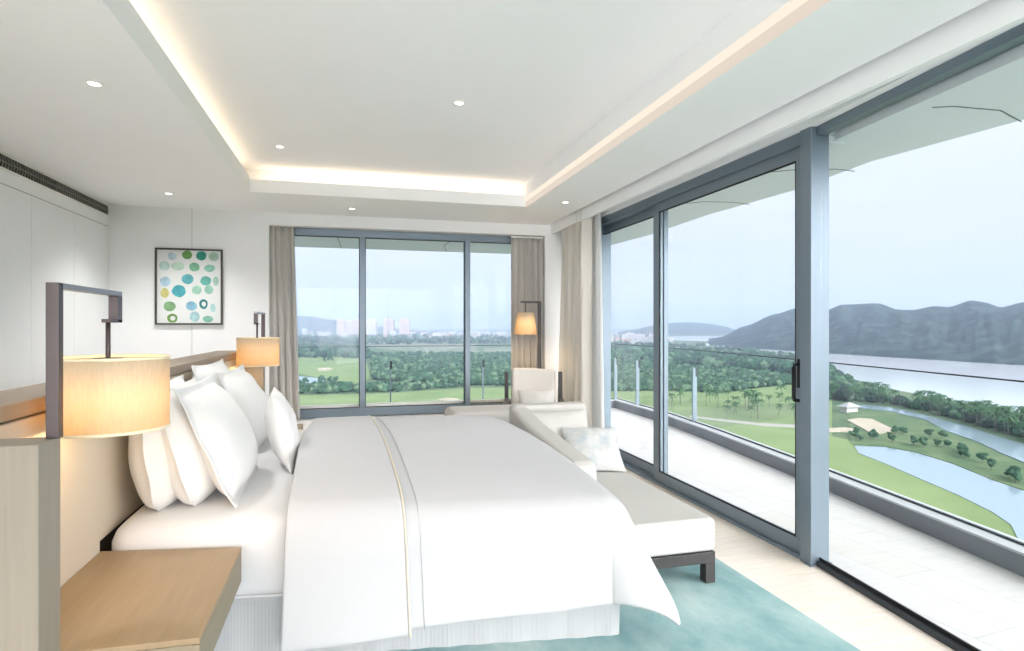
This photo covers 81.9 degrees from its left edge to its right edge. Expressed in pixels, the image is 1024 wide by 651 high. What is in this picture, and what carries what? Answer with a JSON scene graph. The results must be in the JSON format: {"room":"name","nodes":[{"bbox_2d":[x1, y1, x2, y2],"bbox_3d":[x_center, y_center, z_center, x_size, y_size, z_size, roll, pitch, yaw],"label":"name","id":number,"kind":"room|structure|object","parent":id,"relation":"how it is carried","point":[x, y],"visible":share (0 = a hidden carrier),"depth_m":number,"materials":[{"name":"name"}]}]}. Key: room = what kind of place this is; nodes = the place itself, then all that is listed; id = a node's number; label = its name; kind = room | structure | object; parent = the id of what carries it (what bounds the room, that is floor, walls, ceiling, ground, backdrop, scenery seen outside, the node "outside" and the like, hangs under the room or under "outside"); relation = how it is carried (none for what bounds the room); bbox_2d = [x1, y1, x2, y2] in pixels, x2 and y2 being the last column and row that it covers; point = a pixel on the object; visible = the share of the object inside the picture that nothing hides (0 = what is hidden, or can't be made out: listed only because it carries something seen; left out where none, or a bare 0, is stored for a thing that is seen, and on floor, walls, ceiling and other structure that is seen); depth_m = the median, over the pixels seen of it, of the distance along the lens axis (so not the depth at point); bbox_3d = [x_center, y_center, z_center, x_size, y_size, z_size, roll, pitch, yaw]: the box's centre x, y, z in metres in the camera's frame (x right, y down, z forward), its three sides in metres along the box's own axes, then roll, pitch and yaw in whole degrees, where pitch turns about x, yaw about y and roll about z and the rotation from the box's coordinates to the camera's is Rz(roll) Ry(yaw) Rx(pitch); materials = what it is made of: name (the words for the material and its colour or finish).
{"room":"hotel room","nodes":[
{"label":"hotel room","id":0,"kind":"room"},
{"bbox_2d":[0,160,108,390],"bbox_3d":[-2.965,-0.100,1.268,0.120,3.100,10.400,0,0,-15],"label":"wall","id":1,"kind":"structure","parent":0,"point":[46,235],"depth_m":4.88,"materials":[{"name":"grey paint"}]},
{"bbox_2d":[0,151,108,216],"bbox_3d":[-3.462,-1.202,3.345,0.016,0.119,5.894,0,0,-15],"label":"air vent","id":2,"kind":"object","parent":1,"relation":"in","point":[8,163],"visible":1,"depth_m":4.98,"materials":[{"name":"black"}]},
{"bbox_2d":[108,205,561,428],"bbox_3d":[-1.721,-0.100,7.071,5.520,3.100,0.350,0,0,-15],"label":"wall","id":3,"kind":"structure","parent":0,"point":[135,232],"depth_m":6.51,"materials":[{"name":"paint"}]},
{"bbox_2d":[155,247,222,324],"bbox_3d":[-3.494,-0.420,6.390,0.660,0.824,0.033,0,0,-15],"label":"framed picture","id":4,"kind":"object","parent":3,"relation":"attached to","point":[188,282],"visible":1,"depth_m":6.39,"materials":[{"name":"paper"}]},
{"bbox_2d":[269,225,299,419],"bbox_3d":[-2.585,-0.033,6.699,0.330,2.225,0.089,0,0,-15],"label":"curtain","id":5,"kind":"object","parent":3,"relation":"hanging from","point":[284,377],"visible":0.8,"depth_m":6.70,"materials":[{"name":"beige fabric"}]},
{"bbox_2d":[511,236,542,369],"bbox_3d":[0.191,-0.022,7.472,0.423,2.205,0.095,0,0,-13],"label":"curtain","id":6,"kind":"object","parent":3,"relation":"hanging from","point":[526,252],"visible":0.69,"depth_m":7.46,"materials":[{"name":"beige fabric"}]},
{"bbox_2d":[294,227,1023,545],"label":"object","id":7,"kind":"structure","parent":3,"relation":"in","point":[362,408],"depth_m":7.13,"materials":[{"name":"grey metal"}]},
{"bbox_2d":[0,0,1023,233],"bbox_3d":[-0.279,-1.389,1.945,5.420,0.453,10.300,0,0,-15],"label":"ceiling","id":8,"kind":"structure","parent":0,"point":[195,102],"depth_m":3.55,"materials":[{"name":"paint"}]},
{"bbox_2d":[84,80,103,87],"bbox_3d":[-2.191,-1.267,3.094,0.086,0.006,0.086,0,0,-15],"label":"recessed light","id":9,"kind":"object","parent":8,"relation":"in","point":[92,83],"visible":1,"depth_m":3.09,"materials":[{"name":"white"}]},
{"bbox_2d":[453,100,464,105],"bbox_3d":[-0.365,-1.532,4.066,0.086,0.006,0.086,0,0,-15],"label":"recessed light","id":10,"kind":"object","parent":8,"relation":"in","point":[458,102],"visible":1,"depth_m":4.07,"materials":[{"name":"white"}]},
{"bbox_2d":[557,208,592,427],"bbox_3d":[0.742,0.030,6.936,0.273,2.800,0.965,0,0,-15],"label":"curtain","id":11,"kind":"object","parent":8,"relation":"hanging from","point":[576,305],"visible":0.73,"depth_m":6.64,"materials":[{"name":"white fabric"}]},
{"bbox_2d":[593,213,604,427],"bbox_3d":[0.946,0.030,6.457,0.067,2.800,0.354,0,0,-14],"label":"sheer curtain","id":12,"kind":"object","parent":8,"relation":"hanging from","point":[598,375],"visible":0.77,"depth_m":6.43,"materials":[{"name":"white fabric"}]},
{"bbox_2d":[521,0,790,195],"bbox_3d":[1.258,-1.435,2.336,0.049,0.209,8.650,0,0,-15],"label":"fascia","id":13,"kind":"object","parent":8,"relation":"attached to","point":[751,13],"visible":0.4,"depth_m":3.45,"materials":[{"name":"paint"}]},
{"bbox_2d":[525,0,830,206],"bbox_3d":[1.227,-1.318,2.327,0.014,0.104,8.250,0,0,-15],"label":"strip light","id":14,"kind":"object","parent":8,"relation":"attached to","point":[793,12],"visible":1,"depth_m":3.15,"materials":[{"name":"white plastic"}]},
{"bbox_2d":[294,43,1023,253],"bbox_3d":[-1.387,-1.240,2.706,8.740,0.220,12.750,0,0,-15],"label":"ceiling","id":15,"kind":"structure","parent":0,"point":[989,94],"depth_m":3.55,"materials":[{"name":"grey paint"}]},
{"bbox_2d":[625,468,953,650],"bbox_3d":[-0.409,1.510,1.987,5.390,0.120,10.650,0,0,-15],"label":"floor","id":16,"kind":"structure","parent":0,"point":[828,601],"depth_m":3.18,"materials":[{"name":"brown wood"}]},
{"bbox_2d":[0,437,59,650],"bbox_3d":[-1.750,0.882,1.487,1.000,1.135,0.130,0,0,-15],"label":"panel","id":17,"kind":"object","parent":16,"relation":"on","point":[29,467],"visible":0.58,"depth_m":1.55,"materials":[{"name":"brown wood"}]},
{"bbox_2d":[45,282,170,438],"bbox_3d":[-1.341,0.117,1.913,0.352,0.474,0.562,0,0,-15],"label":"bedside lamp","id":18,"kind":"object","parent":17,"relation":"attached to","point":[106,395],"visible":1,"depth_m":1.86,"materials":[{"name":"beige fabric"}]},
{"bbox_2d":[0,350,236,586],"bbox_3d":[-2.097,0.843,3.514,0.232,1.215,4.220,0,0,-15],"label":"headboard","id":19,"kind":"object","parent":16,"relation":"on","point":[98,492],"visible":0.18,"depth_m":2.30,"materials":[{"name":"beige wood"}]},
{"bbox_2d":[60,547,240,650],"bbox_3d":[-1.310,0.999,2.090,0.562,0.142,0.850,0,0,-15],"label":"bedside table","id":20,"kind":"object","parent":19,"relation":"attached to","point":[164,599],"visible":0.96,"depth_m":2.01,"materials":[{"name":"brown wood"}]},
{"bbox_2d":[244,367,264,391],"bbox_3d":[-2.822,0.882,5.439,1.000,1.135,0.120,0,0,-15],"label":"nightstand","id":21,"kind":"object","parent":16,"relation":"on","point":[258,373],"visible":0.02,"depth_m":5.50,"materials":[{"name":"brown wood"}]},
{"bbox_2d":[236,312,279,366],"bbox_3d":[-2.254,0.117,5.278,0.352,0.474,0.566,0,0,-15],"label":"bedside lamp","id":22,"kind":"object","parent":21,"relation":"attached to","point":[262,351],"visible":0.99,"depth_m":5.04,"materials":[{"name":"beige fabric"}]},
{"bbox_2d":[444,404,510,422],"bbox_3d":[-0.227,1.130,5.803,0.820,0.640,0.520,0,0,-15],"label":"upholstered bench","id":23,"kind":"object","parent":16,"relation":"on","point":[498,411],"visible":0.03,"depth_m":5.62,"materials":[{"name":"fabric"}]},
{"bbox_2d":[514,301,540,368],"bbox_3d":[0.239,0.583,6.924,0.434,1.735,0.268,0,0,-15],"label":"floor lamp","id":24,"kind":"object","parent":16,"relation":"on","point":[525,322],"visible":0.67,"depth_m":6.84,"materials":[{"name":"beige fabric"}]},
{"bbox_2d":[503,368,564,404],"bbox_3d":[0.237,0.965,6.402,0.650,0.970,0.716,0,0,1],"label":"armchair","id":25,"kind":"object","parent":16,"relation":"on","point":[521,378],"visible":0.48,"depth_m":6.63,"materials":[{"name":"beige fabric"}]},
{"bbox_2d":[518,390,554,402],"bbox_3d":[0.263,0.850,6.290,0.398,0.322,0.165,0,0,-1],"label":"cushion","id":26,"kind":"object","parent":25,"relation":"on","point":[525,396],"visible":0.38,"depth_m":6.28,"materials":[{"name":"fabric"}]},
{"bbox_2d":[389,558,860,650],"bbox_3d":[0.131,1.443,1.952,3.075,0.012,5.700,0,0,-15],"label":"rug","id":27,"kind":"object","parent":16,"relation":"on","point":[733,612],"visible":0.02,"depth_m":2.80,"materials":[{"name":"teal carpet"}]},
{"bbox_2d":[112,429,619,650],"bbox_3d":[-0.880,1.135,3.703,2.230,0.606,2.611,0,0,-15],"label":"bed","id":28,"kind":"object","parent":27,"relation":"on","point":[253,622],"visible":0.16,"depth_m":2.57,"materials":[{"name":"grey fabric"}]},
{"bbox_2d":[128,375,184,510],"bbox_3d":[-1.704,0.571,2.926,0.277,0.587,0.856,0,0,-18],"label":"pillow","id":29,"kind":"object","parent":28,"relation":"on","point":[148,464],"visible":0.25,"depth_m":2.58,"materials":[{"name":"fabric"}]},
{"bbox_2d":[161,377,215,506],"bbox_3d":[-1.593,0.573,2.958,0.311,0.562,0.804,0,0,-11],"label":"pillow","id":30,"kind":"object","parent":28,"relation":"on","point":[191,482],"visible":0.41,"depth_m":2.64,"materials":[{"name":"fabric"}]},
{"bbox_2d":[192,359,229,385],"bbox_3d":[-1.983,0.556,3.959,0.246,0.629,0.797,0,0,-12],"label":"pillow","id":31,"kind":"object","parent":28,"relation":"on","point":[200,372],"visible":0.16,"depth_m":3.78,"materials":[{"name":"fabric"}]},
{"bbox_2d":[173,374,257,507],"bbox_3d":[-1.493,0.564,3.046,0.311,0.572,0.854,0,0,-17],"label":"pillow","id":32,"kind":"object","parent":28,"relation":"on","point":[225,437],"visible":0.87,"depth_m":2.79,"materials":[{"name":"fabric"}]},
{"bbox_2d":[217,364,267,449],"bbox_3d":[-1.838,0.580,4.102,0.306,0.578,0.796,0,0,-14],"label":"pillow","id":33,"kind":"object","parent":28,"relation":"on","point":[243,388],"visible":0.51,"depth_m":3.88,"materials":[{"name":"fabric"}]},
{"bbox_2d":[264,387,299,473],"bbox_3d":[-1.365,0.608,3.505,0.199,0.445,0.495,0,0,-21],"label":"cushion","id":34,"kind":"object","parent":28,"relation":"on","point":[280,421],"visible":0.98,"depth_m":3.31,"materials":[{"name":"fabric"}]},
{"bbox_2d":[280,415,680,650],"bbox_3d":[-0.465,1.000,3.788,1.705,0.695,2.989,0,0,-15],"label":"duvet","id":35,"kind":"object","parent":28,"relation":"on","point":[395,526],"visible":1,"depth_m":2.59,"materials":[{"name":"white fabric"}]},
{"bbox_2d":[509,401,714,583],"bbox_3d":[0.541,1.048,4.146,0.715,0.777,1.960,0,0,-15],"label":"chaise longue","id":36,"kind":"object","parent":27,"relation":"on","point":[674,533],"visible":0.38,"depth_m":3.45,"materials":[{"name":"fabric"}]},
{"bbox_2d":[532,409,588,438],"bbox_3d":[0.411,0.875,4.712,0.516,0.360,0.296,0,0,-20],"label":"cushion","id":37,"kind":"object","parent":36,"relation":"on","point":[554,421],"visible":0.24,"depth_m":4.72,"materials":[{"name":"fabric"}]},
{"bbox_2d":[561,427,625,471],"bbox_3d":[0.610,0.935,4.476,0.436,0.279,0.344,0,0,-3],"label":"cushion","id":38,"kind":"object","parent":36,"relation":"on","point":[600,445],"visible":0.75,"depth_m":4.42,"materials":[{"name":"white fabric"}]},
{"bbox_2d":[596,471,713,556],"bbox_3d":[0.583,1.169,4.106,0.655,0.187,1.860,0,0,-15],"label":"seat cushion","id":39,"kind":"object","parent":36,"relation":"on","point":[667,526],"depth_m":3.29,"materials":[{"name":"fabric"}]},
{"bbox_2d":[800,126,831,566],"bbox_3d":[1.853,0.100,3.608,0.155,2.700,0.105,0,0,-15],"label":"column","id":40,"kind":"structure","parent":16,"relation":"on","point":[814,148],"depth_m":3.57,"materials":[{"name":"grey metal"}]},
{"bbox_2d":[816,23,1023,650],"bbox_3d":[2.368,0.112,0.610,0.175,2.684,5.989,0,0,-9],"label":"sliding door frame","id":41,"kind":"structure","parent":16,"relation":"on","point":[1012,38],"depth_m":2.85,"materials":[{"name":"grey metal"}]},
{"bbox_2d":[611,408,1023,650],"bbox_3d":[-0.744,1.535,3.124,9.200,0.150,13.220,0,0,-15],"label":"floor","id":42,"kind":"structure","parent":0,"point":[979,601],"depth_m":3.85,"materials":[{"name":"white tile"}]},
{"bbox_2d":[611,398,1023,576],"bbox_3d":[-0.763,1.465,3.197,9.200,0.290,13.068,0,0,-15],"label":"balcony ledge","id":43,"kind":"object","parent":42,"relation":"on","point":[1009,555],"visible":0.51,"depth_m":4.50,"materials":[{"name":"grey concrete"}]},
{"bbox_3d":[1.392,-1.427,5.584,0.290,0.445,4.150,0,0,-15],"label":"wall","id":44,"kind":"structure","parent":0,"visible":0},
{"bbox_2d":[601,132,799,558],"bbox_3d":[1.427,0.118,5.252,0.197,2.667,3.291,0,0,-15],"label":"door","id":45,"kind":"structure","parent":44,"relation":"in","point":[783,153],"depth_m":5.10,"materials":[{"name":"grey metal"}]},
{"label":"outside","id":46,"kind":"structure","parent":0,"visible":0},
{"bbox_2d":[298,329,1023,462],"bbox_3d":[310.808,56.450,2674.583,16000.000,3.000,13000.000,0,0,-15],"label":"ground","id":47,"kind":"structure","parent":46,"point":[839,419],"depth_m":483.88,"materials":[{"name":"green plant"}]},
{"bbox_2d":[337,319,345,334],"bbox_3d":[-837.953,11.499,2899.802,39.519,86.903,27.919,0,0,0],"label":"apartment tower","id":48,"kind":"structure","parent":47,"relation":"on","point":[341,324],"depth_m":2886.31,"materials":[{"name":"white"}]},
{"bbox_2d":[346,320,352,335],"bbox_3d":[-812.413,12.577,2949.824,35.175,84.747,24.850,0,0,0],"label":"apartment tower","id":49,"kind":"structure","parent":47,"relation":"on","point":[349,323],"depth_m":2937.49,"materials":[{"name":"concrete"}]},
{"bbox_2d":[353,320,358,336],"bbox_3d":[-777.419,12.577,2949.837,32.662,84.747,23.075,0,0,0],"label":"apartment tower","id":50,"kind":"structure","parent":47,"relation":"on","point":[355,322],"depth_m":2938.93,"materials":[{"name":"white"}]},
{"bbox_2d":[366,319,376,334],"bbox_3d":[-704.863,11.252,2949.724,55.275,87.397,39.050,0,0,0],"label":"apartment tower","id":51,"kind":"structure","parent":47,"relation":"on","point":[370,323],"depth_m":2931.04,"materials":[{"name":"concrete"}]},
{"bbox_2d":[369,328,377,336],"bbox_3d":[-619.431,33.755,2633.405,32.958,42.391,26.641,0,0,3],"label":"building","id":52,"kind":"structure","parent":47,"relation":"on","point":[372,331],"depth_m":2620.32,"materials":[{"name":"grey"}]},
{"bbox_2d":[383,315,394,336],"bbox_3d":[-604.439,1.997,2899.753,49.427,105.905,34.898,0,0,0],"label":"apartment tower","id":53,"kind":"structure","parent":47,"relation":"on","point":[388,324],"depth_m":2882.78,"materials":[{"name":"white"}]},
{"bbox_2d":[399,315,409,336],"bbox_3d":[-526.779,2.029,2899.766,46.969,105.842,33.153,0,0,0],"label":"apartment tower","id":54,"kind":"structure","parent":47,"relation":"on","point":[404,324],"depth_m":2883.49,"materials":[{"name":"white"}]},
{"bbox_2d":[470,331,479,337],"bbox_3d":[-167.249,40.448,2634.351,40.264,29.003,22.977,0,0,17],"label":"building","id":55,"kind":"structure","parent":47,"relation":"on","point":[474,334],"depth_m":2624.17,"materials":[{"name":"grey"}]},
{"bbox_2d":[299,350,791,393],"bbox_3d":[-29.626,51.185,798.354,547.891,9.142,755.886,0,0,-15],"label":"woodland","id":56,"kind":"object","parent":47,"relation":"on","point":[441,368],"visible":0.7,"depth_m":596.57,"materials":[{"name":"green plant"}]},
{"bbox_2d":[629,333,636,339],"bbox_3d":[382.615,39.994,1864.568,24.916,29.912,20.140,0,0,4],"label":"building","id":57,"kind":"structure","parent":47,"relation":"on","point":[632,336],"depth_m":1854.91,"materials":[{"name":"grey"}]},
{"bbox_2d":[631,339,652,343],"bbox_3d":[356.098,45.600,1603.906,61.884,18.700,26.743,0,0,10],"label":"building","id":58,"kind":"structure","parent":47,"relation":"on","point":[636,340],"depth_m":1593.58,"materials":[{"name":"grey"}]},
{"bbox_2d":[297,333,1023,436],"bbox_3d":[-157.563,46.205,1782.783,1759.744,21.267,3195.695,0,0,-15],"label":"woodland","id":59,"kind":"object","parent":47,"relation":"on","point":[324,346],"visible":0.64,"depth_m":882.21,"materials":[{"name":"green plant"}]},
{"bbox_2d":[712,389,723,397],"bbox_3d":[137.059,48.607,392.387,8.445,12.696,7.841,0,0,-22],"label":"palm tree","id":60,"kind":"object","parent":47,"relation":"on","point":[717,390],"visible":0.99,"depth_m":391.62,"materials":[{"name":"green plant"}]},
{"bbox_2d":[743,392,754,409],"bbox_3d":[151.923,48.652,379.004,8.069,12.609,8.586,0,0,-31],"label":"palm tree","id":61,"kind":"object","parent":47,"relation":"on","point":[747,394],"visible":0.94,"depth_m":378.60,"materials":[{"name":"green plant"}]},
{"bbox_2d":[749,392,762,398],"bbox_3d":[155.085,48.607,374.553,8.445,12.696,7.841,0,0,29],"label":"palm tree","id":62,"kind":"object","parent":47,"relation":"on","point":[754,394],"visible":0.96,"depth_m":373.73,"materials":[{"name":"green plant"}]},
{"bbox_2d":[750,399,765,406],"bbox_3d":[142.927,48.756,342.769,8.701,12.402,8.631,0,0,-36],"label":"palm tree","id":63,"kind":"object","parent":47,"relation":"on","point":[755,400],"visible":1,"depth_m":341.58,"materials":[{"name":"green plant"}]},
{"bbox_2d":[838,402,860,412],"bbox_3d":[214.083,51.750,374.803,12.000,6.400,8.000,0,0,-17],"label":"pavilion","id":64,"kind":"object","parent":47,"relation":"on","point":[847,407],"visible":0.96,"depth_m":372.64,"materials":[{"name":"grey"}]},
{"bbox_2d":[848,387,858,402],"bbox_3d":[243.077,49.287,420.166,7.540,11.335,7.000,0,0,-1],"label":"palm tree","id":65,"kind":"object","parent":47,"relation":"on","point":[851,388],"visible":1,"depth_m":420.10,"materials":[{"name":"green plant"}]},
{"bbox_2d":[887,389,897,404],"bbox_3d":[263.934,49.519,408.769,6.958,10.874,7.405,0,0,40],"label":"palm tree","id":66,"kind":"object","parent":47,"relation":"on","point":[892,391],"visible":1,"depth_m":408.57,"materials":[{"name":"green plant"}]},
{"bbox_2d":[910,435,918,444],"bbox_3d":[183.672,52.574,269.604,4.574,4.760,3.785,0,0,-29],"label":"broadleaf tree","id":67,"kind":"object","parent":47,"relation":"on","point":[914,439],"visible":0.99,"depth_m":268.57,"materials":[{"name":"green plant"}]},
{"bbox_2d":[918,437,927,447],"bbox_3d":[184.175,52.558,264.398,3.646,4.792,4.168,0,0,44],"label":"broadleaf tree","id":68,"kind":"object","parent":47,"relation":"on","point":[923,442],"visible":1,"depth_m":263.60,"materials":[{"name":"green plant"}]},
{"bbox_2d":[924,429,933,437],"bbox_3d":[203.562,52.689,287.986,4.255,4.531,3.574,0,0,24],"label":"broadleaf tree","id":69,"kind":"object","parent":47,"relation":"on","point":[927,431],"visible":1,"depth_m":287.32,"materials":[{"name":"green plant"}]},
{"bbox_2d":[933,439,941,446],"bbox_3d":[191.768,53.028,265.526,3.348,3.850,2.929,0,0,-34],"label":"broadleaf tree","id":70,"kind":"object","parent":47,"relation":"on","point":[936,442],"visible":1,"depth_m":265.21,"materials":[{"name":"green plant"}]},
{"bbox_2d":[938,430,947,436],"bbox_3d":[207.831,52.580,284.548,4.562,4.747,3.775,0,0,11],"label":"broadleaf tree","id":71,"kind":"object","parent":47,"relation":"on","point":[943,432],"visible":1,"depth_m":283.70,"materials":[{"name":"green plant"}]},
{"bbox_2d":[943,440,952,447],"bbox_3d":[194.741,53.043,264.011,3.589,3.822,3.015,0,0,2],"label":"broadleaf tree","id":72,"kind":"object","parent":47,"relation":"on","point":[946,442],"visible":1,"depth_m":263.28,"materials":[{"name":"green plant"}]},
{"bbox_2d":[958,405,969,421],"bbox_3d":[256.242,50.188,334.178,5.887,9.532,6.340,0,0,4],"label":"palm tree","id":73,"kind":"object","parent":47,"relation":"on","point":[960,406],"visible":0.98,"depth_m":333.95,"materials":[{"name":"green plant"}]},
{"bbox_2d":[959,449,970,458],"bbox_3d":[186.289,52.896,242.480,3.272,4.115,3.955,0,0,-6],"label":"broadleaf tree","id":74,"kind":"object","parent":47,"relation":"on","point":[965,452],"visible":1,"depth_m":242.01,"materials":[{"name":"green plant"}]},
{"bbox_2d":[974,407,988,426],"bbox_3d":[253.520,49.615,318.952,7.493,10.680,7.433,0,0,5],"label":"palm tree","id":75,"kind":"object","parent":47,"relation":"on","point":[981,409],"visible":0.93,"depth_m":318.35,"materials":[{"name":"green plant"}]},
{"bbox_2d":[976,453,988,462],"bbox_3d":[187.201,52.701,234.764,4.232,4.507,3.555,0,0,28],"label":"broadleaf tree","id":76,"kind":"object","parent":47,"relation":"on","point":[983,456],"visible":1,"depth_m":233.99,"materials":[{"name":"green plant"}]},
{"bbox_2d":[987,458,995,469],"bbox_3d":[181.396,52.575,223.346,3.495,4.757,3.069,0,0,-25],"label":"broadleaf tree","id":77,"kind":"object","parent":47,"relation":"on","point":[991,462],"visible":1,"depth_m":222.41,"materials":[{"name":"green plant"}]},
{"bbox_2d":[986,410,1002,432],"bbox_3d":[247.541,49.199,302.819,7.109,11.511,7.657,0,0,45],"label":"palm tree","id":78,"kind":"object","parent":47,"relation":"on","point":[992,413],"visible":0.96,"depth_m":302.44,"materials":[{"name":"green plant"}]},
{"bbox_2d":[996,416,1010,434],"bbox_3d":[246.970,50.310,296.554,5.701,9.293,6.507,0,0,11],"label":"palm tree","id":79,"kind":"object","parent":47,"relation":"on","point":[1001,417],"visible":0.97,"depth_m":296.23,"materials":[{"name":"green plant"}]},
{"bbox_2d":[1000,407,1014,415],"bbox_3d":[266.939,49.529,317.876,7.218,10.850,6.701,0,0,32],"label":"palm tree","id":80,"kind":"object","parent":47,"relation":"on","point":[1005,410],"visible":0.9,"depth_m":317.26,"materials":[{"name":"green plant"}]},
{"bbox_2d":[999,413,1016,434],"bbox_3d":[248.512,49.445,295.359,7.053,11.022,7.505,0,0,37],"label":"palm tree","id":81,"kind":"object","parent":47,"relation":"on","point":[1005,415],"visible":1,"depth_m":294.78,"materials":[{"name":"green plant"}]},
{"bbox_2d":[1008,466,1020,471],"bbox_3d":[177.833,52.184,208.738,4.071,5.541,3.575,0,0,-42],"label":"broadleaf tree","id":82,"kind":"object","parent":47,"relation":"on","point":[1013,468],"visible":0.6,"depth_m":207.81,"materials":[{"name":"green plant"}]},
{"bbox_2d":[1008,470,1021,482],"bbox_3d":[175.361,52.765,205.287,3.480,4.377,4.206,0,0,22],"label":"broadleaf tree","id":83,"kind":"object","parent":47,"relation":"on","point":[1016,475],"visible":1,"depth_m":204.59,"materials":[{"name":"green plant"}]},
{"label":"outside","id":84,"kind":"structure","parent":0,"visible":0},
{"bbox_2d":[832,436,1016,537],"bbox_3d":[113.103,55.095,198.347,137.329,0.710,160.162,0,0,-15],"label":"fairway","id":85,"kind":"structure","parent":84,"point":[846,459],"depth_m":203.15,"materials":[{"name":"green plant"}]},
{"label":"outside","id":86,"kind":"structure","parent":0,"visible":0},
{"bbox_2d":[611,385,831,468],"bbox_3d":[178.256,55.088,384.439,266.964,0.725,279.380,0,0,-15],"label":"fairway","id":87,"kind":"structure","parent":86,"point":[781,438],"depth_m":403.61,"materials":[{"name":"green plant"}]},
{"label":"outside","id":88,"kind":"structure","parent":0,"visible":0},
{"bbox_2d":[298,356,370,383],"bbox_3d":[-295.444,55.080,800.247,192.073,0.740,552.405,0,0,-15],"label":"fairway","id":89,"kind":"structure","parent":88,"point":[346,369],"depth_m":768.54,"materials":[{"name":"green plant"}]},
{"bbox_2d":[318,367,331,370],"bbox_3d":[-233.499,54.880,737.168,19.033,1.140,58.719,0,0,-15],"label":"bunker","id":90,"kind":"object","parent":89,"relation":"on","point":[326,368],"visible":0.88,"depth_m":728.17},
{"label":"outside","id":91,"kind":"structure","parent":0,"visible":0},
{"bbox_2d":[299,388,510,404],"bbox_3d":[-78.585,55.072,412.673,237.755,0.755,190.093,0,0,-15],"label":"fairway","id":92,"kind":"structure","parent":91,"point":[475,393],"depth_m":454.46,"materials":[{"name":"green plant"}]},
{"bbox_2d":[437,398,459,400],"bbox_3d":[-46.817,54.873,433.621,15.921,1.155,20.157,0,0,-15],"label":"bunker","id":93,"kind":"object","parent":92,"relation":"on","point":[442,399],"visible":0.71,"depth_m":432.90},
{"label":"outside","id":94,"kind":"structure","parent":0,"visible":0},
{"bbox_2d":[672,403,794,427],"bbox_3d":[128.263,55.002,357.750,170.482,0.895,86.581,0,0,-15],"label":"fairway","id":95,"kind":"structure","parent":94,"point":[769,411],"depth_m":365.79,"materials":[{"name":"green plant"}]},
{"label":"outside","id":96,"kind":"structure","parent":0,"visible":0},
{"bbox_2d":[366,343,477,353],"bbox_3d":[-203.426,55.038,1481.982,341.706,0.825,688.554,0,0,-15],"label":"field","id":97,"kind":"structure","parent":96,"point":[424,347],"depth_m":1464.85,"materials":[{"name":"green plant"}]},
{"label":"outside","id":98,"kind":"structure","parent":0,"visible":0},
{"bbox_2d":[484,347,510,352],"bbox_3d":[15.924,55.030,1304.812,213.724,0.840,362.950,0,0,-15],"label":"field","id":99,"kind":"structure","parent":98,"point":[505,349],"depth_m":1342.59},
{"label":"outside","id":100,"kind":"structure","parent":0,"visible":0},
{"bbox_2d":[708,300,1023,364],"bbox_3d":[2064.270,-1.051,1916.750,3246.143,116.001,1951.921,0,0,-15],"label":"hill","id":101,"kind":"structure","parent":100,"point":[968,331],"depth_m":1182.95,"materials":[{"name":"grey"}]},
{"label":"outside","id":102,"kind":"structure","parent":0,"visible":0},
{"bbox_2d":[618,322,733,333],"bbox_3d":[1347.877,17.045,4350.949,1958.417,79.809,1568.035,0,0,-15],"label":"hill","id":103,"kind":"structure","parent":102,"point":[682,327],"depth_m":3859.37,"materials":[{"name":"blue"}]},
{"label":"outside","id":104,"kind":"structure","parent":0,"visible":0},
{"bbox_2d":[297,316,435,333],"bbox_3d":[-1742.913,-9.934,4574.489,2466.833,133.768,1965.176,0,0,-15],"label":"hill","id":105,"kind":"structure","parent":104,"point":[313,324],"depth_m":4139.49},
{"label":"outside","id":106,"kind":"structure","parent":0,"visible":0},
{"bbox_2d":[854,446,1023,539],"bbox_3d":[144.552,55.002,200.716,83.105,0.895,124.124,0,0,-15],"label":"lake","id":107,"kind":"structure","parent":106,"point":[1006,502],"depth_m":205.04,"materials":[{"name":"blue liquid"}]},
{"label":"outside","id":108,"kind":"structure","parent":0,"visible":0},
{"bbox_2d":[856,404,1023,462],"bbox_3d":[215.631,54.995,301.063,119.158,0.910,206.558,0,0,-15],"label":"lake","id":109,"kind":"structure","parent":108,"point":[1015,450],"depth_m":295.21,"materials":[{"name":"blue liquid"}]},
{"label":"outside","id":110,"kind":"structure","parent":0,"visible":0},
{"bbox_2d":[299,376,317,382],"bbox_3d":[-208.998,54.988,581.754,52.330,0.925,139.015,0,0,-15],"label":"lake","id":111,"kind":"structure","parent":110,"point":[311,379],"depth_m":595.77,"materials":[{"name":"blue liquid"}]},
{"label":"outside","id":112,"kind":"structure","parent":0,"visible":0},
{"bbox_2d":[829,427,853,432],"bbox_3d":[171.685,54.838,306.801,19.151,1.225,12.242,0,0,-15],"label":"bunker","id":113,"kind":"object","parent":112,"point":[840,429],"visible":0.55,"depth_m":307.65},
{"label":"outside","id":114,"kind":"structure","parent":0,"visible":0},
{"bbox_2d":[848,409,1023,490],"bbox_3d":[202.964,55.055,281.617,120.517,0.790,196.367,0,0,-15],"label":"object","id":115,"kind":"structure","parent":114,"point":[916,427],"depth_m":268.73,"materials":[{"name":"green plant"}]},
{"bbox_2d":[847,418,891,433],"bbox_3d":[196.170,54.845,322.698,36.075,1.210,42.659,0,0,-15],"label":"bunker","id":116,"kind":"object","parent":115,"relation":"on","point":[867,424],"visible":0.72,"depth_m":319.98},
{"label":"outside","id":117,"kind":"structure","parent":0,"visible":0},
{"bbox_2d":[668,336,1023,411],"bbox_3d":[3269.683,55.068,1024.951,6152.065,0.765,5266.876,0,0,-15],"label":"sea","id":118,"kind":"structure","parent":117,"point":[1005,393],"depth_m":632.65,"materials":[{"name":"grey liquid"}]},
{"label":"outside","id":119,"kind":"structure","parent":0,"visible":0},
{"bbox_2d":[690,416,831,432],"bbox_3d":[136.304,54.890,328.542,47.503,1.120,68.606,0,0,-15],"label":"cart path","id":120,"kind":"structure","parent":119,"point":[706,418],"depth_m":327.09,"materials":[{"name":"grey concrete"}]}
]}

